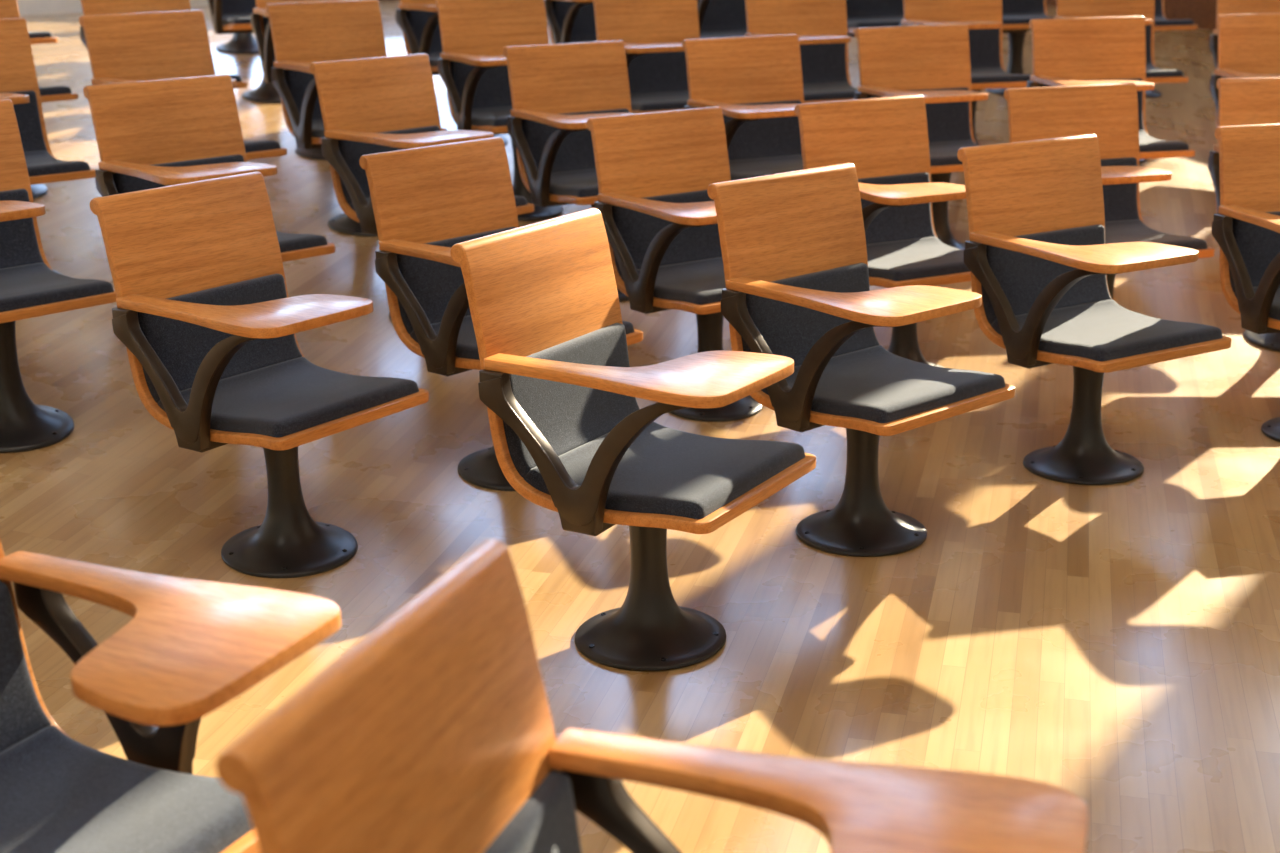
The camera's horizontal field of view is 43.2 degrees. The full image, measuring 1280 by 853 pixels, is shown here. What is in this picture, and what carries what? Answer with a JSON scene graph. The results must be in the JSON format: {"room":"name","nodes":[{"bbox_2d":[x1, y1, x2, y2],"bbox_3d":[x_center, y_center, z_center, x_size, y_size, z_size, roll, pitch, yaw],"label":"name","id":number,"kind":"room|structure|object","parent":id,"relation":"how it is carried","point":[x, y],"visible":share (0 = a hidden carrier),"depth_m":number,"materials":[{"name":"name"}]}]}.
{"room":"lecture hall","nodes":[
{"label":"lecture hall","id":0,"kind":"room"},
{"bbox_2d":[17,0,208,15],"bbox_3d":[-8.206,-8.612,14.053,12.200,12.000,0.250,-17,23,-41],"label":"wall","id":1,"kind":"structure","parent":0,"point":[26,7],"depth_m":17.07,"materials":[{"name":"white paint"}]},
{"bbox_2d":[1046,0,1216,30],"bbox_3d":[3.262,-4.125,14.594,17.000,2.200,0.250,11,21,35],"label":"baseboard","id":2,"kind":"structure","parent":1,"relation":"attached to","point":[1202,13],"depth_m":13.56,"materials":[{"name":"brown wood"}]},
{"bbox_2d":[0,0,1279,852],"bbox_3d":[-0.623,-1.010,7.528,24.800,1.088,29.000,-1,17,0],"label":"floor","id":3,"kind":"structure","parent":0,"point":[1116,647],"depth_m":4.57,"materials":[{"name":"brown wood"}]},
{"bbox_2d":[0,0,77,198],"bbox_3d":[-3.019,-1.572,7.463,0.630,1.042,0.744,-16,22,-40],"label":"chair","id":4,"kind":"object","parent":3,"relation":"on","point":[8,8],"visible":0.34,"depth_m":7.57,"materials":[{"name":"brown metal"}]},
{"bbox_2d":[28,31,57,44],"bbox_3d":[-3.522,-2.104,8.598,0.630,1.042,0.744,-16,22,-40],"label":"chair","id":5,"kind":"object","parent":3,"relation":"on","point":[36,37],"visible":0.23,"depth_m":8.55,"materials":[{"name":"brown wood"}]},
{"bbox_2d":[0,18,95,273],"bbox_3d":[-2.537,-1.040,6.322,0.630,1.042,0.744,-14,21,-36],"label":"chair","id":6,"kind":"object","parent":3,"relation":"on","point":[18,77],"visible":0.56,"depth_m":6.58,"materials":[{"name":"brown wood"}]},
{"bbox_2d":[0,99,116,452],"bbox_3d":[-2.044,-0.450,5.045,0.744,1.041,0.630,15,23,42],"label":"chair","id":7,"kind":"object","parent":3,"relation":"on","point":[29,287],"visible":0.95,"depth_m":5.15,"materials":[{"name":"brown metal"}]},
{"bbox_2d":[80,0,247,88],"bbox_3d":[-2.362,-1.742,8.001,0.630,1.042,0.744,-15,22,-37],"label":"chair","id":8,"kind":"object","parent":3,"relation":"on","point":[89,7],"visible":0.06,"depth_m":8.09,"materials":[{"name":"brown wood"}]},
{"bbox_2d":[0,540,340,852],"bbox_3d":[-0.876,0.546,2.334,0.744,1.017,0.630,7,19,26],"label":"chair","id":9,"kind":"object","parent":3,"relation":"on","point":[189,648],"visible":0.93,"depth_m":2.38,"materials":[{"name":"brown wood"}]},
{"bbox_2d":[79,10,286,159],"bbox_3d":[-1.922,-1.213,6.863,0.630,1.042,0.744,-17,23,-41],"label":"chair","id":10,"kind":"object","parent":3,"relation":"on","point":[145,46],"visible":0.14,"depth_m":6.96,"materials":[{"name":"brown wood"}]},
{"bbox_2d":[83,74,335,261],"bbox_3d":[-1.496,-0.671,5.687,0.630,1.041,0.744,-17,23,-41],"label":"chair","id":11,"kind":"object","parent":3,"relation":"on","point":[151,134],"visible":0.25,"depth_m":5.74,"materials":[{"name":"brown wood"}]},
{"bbox_2d":[216,33,258,54],"bbox_3d":[-2.746,-3.052,10.913,0.630,1.041,0.744,-8,18,-22],"label":"chair","id":12,"kind":"object","parent":3,"relation":"on","point":[240,43],"visible":0.46,"depth_m":10.99,"materials":[{"name":"brown metal"}]},
{"bbox_2d":[208,0,280,103],"bbox_3d":[-2.264,-2.475,9.687,0.630,1.041,0.744,-9,19,-24],"label":"chair","id":13,"kind":"object","parent":3,"relation":"on","point":[227,16],"visible":0.43,"depth_m":9.72,"materials":[{"name":"brown metal"}]},
{"bbox_2d":[90,172,428,577],"bbox_3d":[-0.996,-0.115,4.381,0.744,1.027,0.630,11,21,35],"label":"chair","id":14,"kind":"object","parent":3,"relation":"on","point":[207,322],"visible":1,"depth_m":4.39,"materials":[{"name":"brown wood"}]},
{"bbox_2d":[251,0,339,160],"bbox_3d":[-1.709,-1.951,8.591,0.630,1.041,0.744,-8,18,-22],"label":"chair","id":15,"kind":"object","parent":3,"relation":"on","point":[260,23],"visible":0.25,"depth_m":8.60,"materials":[{"name":"brown metal"}]},
{"bbox_2d":[265,0,446,236],"bbox_3d":[-1.298,-1.408,7.425,0.630,1.041,0.744,-13,20,-33],"label":"chair","id":16,"kind":"object","parent":3,"relation":"on","point":[303,34],"visible":0.41,"depth_m":7.49,"materials":[{"name":"brown wood"}]},
{"bbox_2d":[309,53,533,320],"bbox_3d":[-0.836,-0.901,6.345,0.744,1.040,0.630,15,23,42],"label":"chair","id":17,"kind":"object","parent":3,"relation":"on","point":[374,105],"visible":0.48,"depth_m":6.36,"materials":[{"name":"brown wood"}]},
{"bbox_2d":[395,0,507,144],"bbox_3d":[-0.957,-2.061,8.915,0.630,1.041,0.744,-12,20,-31],"label":"chair","id":18,"kind":"object","parent":3,"relation":"on","point":[418,20],"visible":0.32,"depth_m":8.89,"materials":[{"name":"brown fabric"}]},
{"bbox_2d":[435,0,562,220],"bbox_3d":[-0.596,-1.525,7.777,0.630,1.041,0.744,-10,19,-26],"label":"chair","id":19,"kind":"object","parent":3,"relation":"on","point":[472,66],"visible":0.59,"depth_m":7.88,"materials":[{"name":"brown wood"}]},
{"bbox_2d":[359,137,642,490],"bbox_3d":[-0.409,-0.326,5.012,0.744,1.028,0.630,14,23,41],"label":"chair","id":20,"kind":"object","parent":3,"relation":"on","point":[427,201],"visible":0.46,"depth_m":5.04,"materials":[{"name":"brown wood"}]},
{"bbox_2d":[503,40,632,301],"bbox_3d":[-0.174,-1.059,6.792,0.630,1.040,0.744,-10,19,-27],"label":"chair","id":21,"kind":"object","parent":3,"relation":"on","point":[555,89],"visible":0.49,"depth_m":6.89,"materials":[{"name":"brown wood"}]},
{"bbox_2d":[544,0,596,43],"bbox_3d":[-0.189,-2.208,9.278,0.630,1.041,0.744,-9,18,-23],"label":"chair","id":22,"kind":"object","parent":3,"relation":"on","point":[570,21],"visible":0.3,"depth_m":9.37,"materials":[{"name":"black fabric"}]},
{"bbox_2d":[450,208,815,670],"bbox_3d":[0.022,0.056,3.832,0.744,1.013,0.630,9,20,31],"label":"chair","id":23,"kind":"object","parent":3,"relation":"on","point":[558,386],"visible":1,"depth_m":3.81,"materials":[{"name":"brown wood"}]},
{"bbox_2d":[593,0,699,113],"bbox_3d":[0.121,-1.667,8.140,0.630,1.041,0.744,-7,18,-19],"label":"chair","id":24,"kind":"object","parent":3,"relation":"on","point":[652,32],"visible":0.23,"depth_m":8.30,"materials":[{"name":"brown wood"}]},
{"bbox_2d":[216,539,1087,852],"bbox_3d":[0.078,0.719,1.773,0.744,1.017,0.630,5,18,19],"label":"chair","id":25,"kind":"object","parent":3,"relation":"on","point":[433,732],"visible":1,"depth_m":1.81,"materials":[{"name":"brown wood"}]},
{"bbox_2d":[587,106,762,421],"bbox_3d":[0.233,-0.547,5.641,0.630,1.031,0.744,-12,20,-31],"label":"chair","id":26,"kind":"object","parent":3,"relation":"on","point":[655,171],"visible":0.6,"depth_m":5.71,"materials":[{"name":"brown wood"}]},
{"bbox_2d":[697,0,746,38],"bbox_3d":[0.574,-2.331,9.551,0.630,1.042,0.744,-7,18,-17],"label":"chair","id":27,"kind":"object","parent":3,"relation":"on","point":[717,18],"visible":0.14,"depth_m":9.72,"materials":[{"name":"black fabric"}]},
{"bbox_2d":[682,34,803,180],"bbox_3d":[0.568,-1.150,7.054,0.630,1.040,0.744,-8,18,-21],"label":"chair","id":28,"kind":"object","parent":3,"relation":"on","point":[756,82],"visible":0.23,"depth_m":7.22,"materials":[{"name":"brown wood"}]},
{"bbox_2d":[745,0,857,102],"bbox_3d":[0.890,-1.755,8.350,0.630,1.042,0.744,-6,18,-15],"label":"chair","id":29,"kind":"object","parent":3,"relation":"on","point":[820,26],"visible":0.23,"depth_m":8.54,"materials":[{"name":"brown wood"}]},
{"bbox_2d":[707,163,1014,556],"bbox_3d":[0.624,-0.162,4.497,0.630,1.013,0.744,-15,22,-38],"label":"chair","id":30,"kind":"object","parent":3,"relation":"on","point":[793,244],"visible":0.94,"depth_m":4.54,"materials":[{"name":"brown wood"}]},
{"bbox_2d":[846,0,903,36],"bbox_3d":[1.466,-2.520,9.973,0.630,1.041,0.744,-5,17,-11],"label":"chair","id":31,"kind":"object","parent":3,"relation":"on","point":[860,13],"visible":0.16,"depth_m":10.15,"materials":[{"name":"brown metal"}]},
{"bbox_2d":[794,95,970,366],"bbox_3d":[0.970,-0.651,5.938,0.630,1.031,0.744,-9,19,-25],"label":"chair","id":32,"kind":"object","parent":3,"relation":"on","point":[885,139],"visible":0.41,"depth_m":6.06,"materials":[{"name":"brown wood"}]},
{"bbox_2d":[854,24,987,249],"bbox_3d":[1.345,-1.265,7.330,0.630,1.042,0.744,-6,18,-16],"label":"chair","id":33,"kind":"object","parent":3,"relation":"on","point":[932,62],"visible":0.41,"depth_m":7.49,"materials":[{"name":"brown wood"}]},
{"bbox_2d":[899,0,1030,171],"bbox_3d":[1.747,-1.910,8.687,0.630,1.042,0.744,-4,17,-9],"label":"chair","id":34,"kind":"object","parent":3,"relation":"on","point":[983,18],"visible":0.31,"depth_m":8.87,"materials":[{"name":"brown wood"}]},
{"bbox_2d":[986,0,1053,95],"bbox_3d":[2.411,-2.651,10.412,0.630,1.042,0.744,-4,17,-8],"label":"chair","id":35,"kind":"object","parent":3,"relation":"on","point":[1017,15],"visible":0.32,"depth_m":10.50,"materials":[{"name":"brown metal"}]},
{"bbox_2d":[957,134,1231,484],"bbox_3d":[1.405,-0.344,5.029,0.630,1.013,0.744,-11,19,-28],"label":"chair","id":36,"kind":"object","parent":3,"relation":"on","point":[1038,258],"visible":1,"depth_m":5.10,"materials":[{"name":"brown wood"}]},
{"bbox_2d":[1004,82,1214,299],"bbox_3d":[1.775,-0.755,6.209,0.630,1.032,0.744,-6,17,-14],"label":"chair","id":37,"kind":"object","parent":3,"relation":"on","point":[1109,112],"visible":0.3,"depth_m":6.38,"materials":[{"name":"brown wood"}]},
{"bbox_2d":[1026,16,1194,158],"bbox_3d":[2.162,-1.349,7.516,0.630,1.042,0.744,-4,17,-8],"label":"chair","id":38,"kind":"object","parent":3,"relation":"on","point":[1087,50],"visible":0.34,"depth_m":7.68,"materials":[{"name":"brown wood"}]},
{"bbox_2d":[1054,0,1188,162],"bbox_3d":[2.622,-1.989,8.927,0.630,1.041,0.744,-2,17,-3],"label":"chair","id":39,"kind":"object","parent":3,"relation":"on","point":[1064,8],"visible":0.17,"depth_m":9.11,"materials":[{"name":"brown wood"}]},
{"bbox_2d":[1145,0,1197,97],"bbox_3d":[3.328,-2.745,10.855,0.629,1.042,0.744,-3,17,-7],"label":"chair","id":40,"kind":"object","parent":3,"relation":"on","point":[1161,23],"visible":0.28,"depth_m":10.64,"materials":[{"name":"brown metal"}]},
{"bbox_2d":[1208,77,1279,351],"bbox_3d":[2.592,-0.818,6.354,0.630,1.032,0.744,-1,17,2],"label":"chair","id":41,"kind":"object","parent":3,"relation":"on","point":[1242,101],"visible":0.22,"depth_m":6.53,"materials":[{"name":"brown wood"}]},
{"bbox_2d":[1209,13,1279,127],"bbox_3d":[3.083,-1.421,7.719,0.630,1.040,0.744,-1,17,1],"label":"chair","id":42,"kind":"object","parent":3,"relation":"on","point":[1248,44],"visible":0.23,"depth_m":7.89,"materials":[{"name":"brown wood"}]},
{"bbox_2d":[1209,0,1279,68],"bbox_3d":[3.503,-1.910,8.926,0.630,1.042,0.744,-1,17,2],"label":"chair","id":43,"kind":"object","parent":3,"relation":"on","point":[1223,6],"visible":0.11,"depth_m":9.10,"materials":[{"name":"brown wood"}]},
{"bbox_2d":[1212,123,1279,441],"bbox_3d":[2.272,-0.447,5.303,0.630,1.013,0.744,-5,17,-12],"label":"chair","id":44,"kind":"object","parent":3,"relation":"on","point":[1246,224],"visible":1,"depth_m":5.44,"materials":[{"name":"brown wood"}]}
]}

